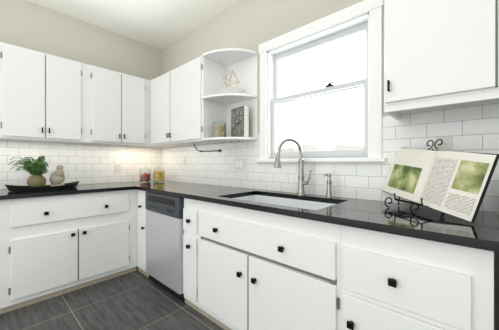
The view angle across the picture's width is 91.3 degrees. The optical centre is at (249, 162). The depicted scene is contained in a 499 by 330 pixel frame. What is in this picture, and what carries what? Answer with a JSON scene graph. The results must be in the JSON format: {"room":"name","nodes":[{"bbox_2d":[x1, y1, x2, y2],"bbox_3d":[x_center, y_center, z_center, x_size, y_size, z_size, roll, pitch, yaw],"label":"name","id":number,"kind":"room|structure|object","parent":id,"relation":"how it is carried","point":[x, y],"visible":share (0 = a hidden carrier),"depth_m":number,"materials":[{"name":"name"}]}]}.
{"room":"kitchen","nodes":[
{"label":"kitchen","id":0,"kind":"room"},
{"bbox_2d":[0,0,161,188],"bbox_3d":[-2.610,-0.223,2.066,0.156,2.760,4.200,0,0,42],"label":"wall","id":1,"kind":"structure","parent":0,"point":[26,24],"depth_m":2.72,"materials":[{"name":"paint"}]},
{"bbox_2d":[0,42,87,143],"bbox_3d":[-2.012,-0.614,2.370,0.329,0.812,0.658,0,0,42],"label":"upper cabinet","id":2,"kind":"object","parent":1,"relation":"attached to","point":[46,98],"depth_m":2.24,"materials":[{"name":"white wood"}]},
{"bbox_2d":[114,163,119,172],"bbox_3d":[-1.635,0.067,3.018,0.007,0.116,0.072,0,0,42],"label":"electrical outlet","id":3,"kind":"object","parent":1,"relation":"attached to","point":[116,167],"visible":1,"depth_m":3.01,"materials":[{"name":"white plastic"}]},
{"bbox_2d":[88,64,147,145],"bbox_3d":[-1.589,-0.614,2.837,0.329,0.812,0.602,0,0,42],"label":"upper cabinet","id":4,"kind":"object","parent":1,"relation":"attached to","point":[117,101],"depth_m":2.72,"materials":[{"name":"white wood"}]},
{"bbox_2d":[136,80,166,147],"bbox_3d":[-1.255,-0.614,3.204,0.329,0.812,0.390,0,0,42],"label":"upper cabinet","id":5,"kind":"object","parent":1,"relation":"attached to","point":[149,81],"depth_m":3.01,"materials":[{"name":"white wood"}]},
{"bbox_2d":[0,267,223,329],"bbox_3d":[-0.853,1.207,0.472,4.900,0.100,4.200,0,0,42],"label":"floor","id":6,"kind":"structure","parent":0,"point":[136,300],"depth_m":1.90,"materials":[{"name":"tile"}]},
{"bbox_2d":[0,189,136,313],"bbox_3d":[-1.759,0.719,2.432,0.619,0.876,1.014,0,0,42],"label":"base cabinet","id":7,"kind":"object","parent":6,"relation":"on","point":[53,246],"visible":1,"depth_m":2.13,"materials":[{"name":"white wood"}]},
{"bbox_2d":[0,182,131,199],"bbox_3d":[-1.986,0.264,2.168,0.638,0.033,1.590,0,0,42],"label":"countertop","id":8,"kind":"structure","parent":7,"relation":"on","point":[5,194],"depth_m":2.17,"materials":[{"name":"black stone"}]},
{"bbox_2d":[4,181,79,190],"bbox_3d":[-1.911,0.216,2.283,0.210,0.060,0.540,0,0,42],"label":"tray","id":9,"kind":"object","parent":8,"relation":"on","point":[28,188],"visible":0.94,"depth_m":2.20,"materials":[{"name":"black wood"}]},
{"bbox_2d":[7,155,47,186],"bbox_3d":[-1.993,0.086,2.201,0.414,0.308,0.290,0,0,42],"label":"potted plant","id":10,"kind":"object","parent":9,"relation":"on","point":[37,169],"visible":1,"depth_m":2.19,"materials":[{"name":"green plant"}]},
{"bbox_2d":[50,165,64,185],"bbox_3d":[-1.855,0.130,2.359,0.085,0.220,0.123,0,0,42],"label":"statue","id":11,"kind":"object","parent":9,"relation":"on","point":[57,177],"visible":0.9,"depth_m":2.34,"materials":[{"name":"stone"}]},
{"bbox_2d":[137,190,148,277],"bbox_3d":[-0.913,0.719,2.740,0.261,0.876,0.618,0,0,42],"label":"base cabinet","id":12,"kind":"object","parent":6,"relation":"on","point":[141,211],"depth_m":2.50,"materials":[{"name":"white wood"}]},
{"bbox_2d":[145,192,184,301],"bbox_3d":[-0.598,0.720,2.421,0.622,0.875,0.630,0,0,42],"label":"dishwasher","id":13,"kind":"object","parent":6,"relation":"on","point":[164,241],"visible":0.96,"depth_m":2.15,"materials":[{"name":"silver metal"}]},
{"bbox_2d":[183,198,256,317],"bbox_3d":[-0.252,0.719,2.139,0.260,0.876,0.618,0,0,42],"label":"base cabinet","id":14,"kind":"object","parent":6,"relation":"on","point":[246,269],"depth_m":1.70,"materials":[{"name":"white wood"}]},
{"bbox_2d":[325,222,493,329],"bbox_3d":[0.787,0.719,1.197,0.555,0.876,0.618,0,0,42],"label":"base cabinet","id":15,"kind":"object","parent":6,"relation":"on","point":[375,280],"depth_m":0.96,"materials":[{"name":"white wood"}]},
{"bbox_2d":[124,181,498,251],"bbox_3d":[-0.224,0.264,2.101,3.338,0.033,0.638,0,0,42],"label":"countertop","id":16,"kind":"structure","parent":15,"relation":"on","point":[430,224],"depth_m":1.19,"materials":[{"name":"black stone"}]},
{"bbox_2d":[139,166,151,182],"bbox_3d":[-1.304,0.145,3.055,0.144,0.204,0.144,0,0,42],"label":"jar","id":17,"kind":"object","parent":16,"relation":"on","point":[145,177],"visible":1,"depth_m":3.02,"materials":[{"name":"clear glass"}]},
{"bbox_2d":[153,168,164,182],"bbox_3d":[-1.134,0.145,3.056,0.144,0.204,0.144,0,0,42],"label":"jar","id":18,"kind":"object","parent":16,"relation":"on","point":[159,176],"visible":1,"depth_m":3.02,"materials":[{"name":"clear glass"}]},
{"bbox_2d":[232,195,334,209],"bbox_3d":[0.201,0.414,1.700,0.850,0.266,0.507,0,0,42],"label":"sink","id":19,"kind":"object","parent":16,"relation":"in","point":[306,204],"visible":0.06,"depth_m":1.91,"materials":[{"name":"ceramic"}]},
{"bbox_2d":[274,138,311,195],"bbox_3d":[0.320,0.033,1.780,0.193,0.428,0.259,0,0,42],"label":"faucet","id":20,"kind":"object","parent":16,"relation":"on","point":[301,181],"visible":1,"depth_m":1.82,"materials":[{"name":"silver metal"}]},
{"bbox_2d":[324,173,332,197],"bbox_3d":[0.547,0.161,1.694,0.052,0.172,0.079,0,0,42],"label":"soap dispenser","id":21,"kind":"object","parent":16,"relation":"on","point":[329,189],"visible":1,"depth_m":1.69,"materials":[{"name":"silver metal"}]},
{"bbox_2d":[382,139,498,223],"bbox_3d":[0.906,0.063,1.245,0.501,0.367,0.432,0,0,42],"label":"cookbook stand","id":22,"kind":"object","parent":16,"relation":"on","point":[454,183],"visible":1,"depth_m":1.13,"materials":[{"name":"paper"}]},
{"bbox_2d":[27,0,239,49],"bbox_3d":[-0.853,-1.653,0.472,4.900,0.100,4.200,0,0,42],"label":"ceiling","id":23,"kind":"structure","parent":0,"point":[161,24],"depth_m":2.64,"materials":[{"name":"paint"}]},
{"bbox_2d":[162,0,498,329],"bbox_3d":[0.506,-0.223,1.969,4.900,2.760,0.156,0,0,42],"label":"wall","id":24,"kind":"structure","parent":0,"point":[252,25],"depth_m":1.98,"materials":[{"name":"tile"}]},
{"bbox_2d":[151,56,226,146],"bbox_3d":[-0.743,-0.614,2.763,1.059,0.812,0.355,0,0,42],"label":"upper cabinet","id":25,"kind":"object","parent":24,"relation":"attached to","point":[183,113],"visible":0.96,"depth_m":2.49,"materials":[{"name":"white wood"}]},
{"bbox_2d":[194,144,221,151],"bbox_3d":[-0.444,-0.157,2.531,0.463,0.103,0.026,0,0,42],"label":"paper towel holder","id":26,"kind":"object","parent":25,"relation":"attached to","point":[219,150],"visible":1,"depth_m":2.50,"materials":[{"name":"black metal"}]},
{"bbox_2d":[202,48,257,142],"bbox_3d":[-0.187,-0.602,2.276,0.415,0.837,0.328,0,0,42],"label":"corner shelf","id":27,"kind":"object","parent":24,"relation":"attached to","point":[241,64],"visible":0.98,"depth_m":2.30,"materials":[{"name":"white wood"}]},
{"bbox_2d":[212,120,225,136],"bbox_3d":[-0.283,-0.317,2.298,0.136,0.174,0.136,0,0,42],"label":"canister","id":28,"kind":"object","parent":27,"relation":"on","point":[219,130],"visible":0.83,"depth_m":2.25,"materials":[{"name":"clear glass"}]},
{"bbox_2d":[220,87,244,92],"bbox_3d":[-0.162,-0.647,2.275,0.236,0.053,0.236,0,0,42],"label":"bowl","id":29,"kind":"object","parent":27,"relation":"on","point":[232,90],"visible":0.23,"depth_m":2.20,"materials":[{"name":"white ceramic"}]},
{"bbox_2d":[223,71,239,86],"bbox_3d":[-0.162,-0.745,2.284,0.165,0.224,0.159,0,0,42],"label":"himmeli","id":30,"kind":"object","parent":29,"relation":"in","point":[230,79],"visible":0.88,"depth_m":2.26,"materials":[{"name":"gold metal"}]},
{"bbox_2d":[231,106,248,136],"bbox_3d":[-0.092,-0.374,2.299,0.056,0.286,0.212,0,0,-38],"label":"book","id":31,"kind":"object","parent":27,"relation":"on","point":[239,121],"visible":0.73,"depth_m":2.24,"materials":[{"name":"paper"}]},
{"bbox_2d":[234,158,245,169],"bbox_3d":[-0.098,0.014,2.405,0.162,0.116,0.010,0,0,42],"label":"light switch","id":32,"kind":"object","parent":24,"relation":"attached to","point":[239,163],"visible":1,"depth_m":2.40,"materials":[{"name":"white plastic"}]},
{"bbox_2d":[256,0,386,161],"bbox_3d":[0.510,-0.538,1.933,1.055,1.070,0.185,0,0,42],"label":"window","id":33,"kind":"structure","parent":24,"relation":"in","point":[274,52],"depth_m":1.83,"materials":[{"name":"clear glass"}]},
{"bbox_2d":[384,0,498,119],"bbox_3d":[1.241,-0.641,0.962,1.217,0.757,0.355,0,0,42],"label":"upper cabinet","id":34,"kind":"object","parent":24,"relation":"attached to","point":[441,54],"visible":1,"depth_m":1.11,"materials":[{"name":"white wood"}]},
{"bbox_2d":[436,137,451,150],"bbox_3d":[1.073,-0.083,1.344,0.070,0.116,0.007,0,0,42],"label":"electrical outlet","id":35,"kind":"object","parent":24,"relation":"attached to","point":[446,145],"visible":0.58,"depth_m":1.34,"materials":[{"name":"white plastic"}]},
{"label":"outside","id":36,"kind":"structure","parent":0,"visible":0},
{"bbox_2d":[278,32,365,151],"bbox_3d":[2.084,-1.093,3.411,9.000,5.500,0.001,0,0,42],"label":"window glass","id":37,"kind":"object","parent":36,"point":[350,143],"depth_m":4.13,"materials":[{"name":"glass"}]}
]}

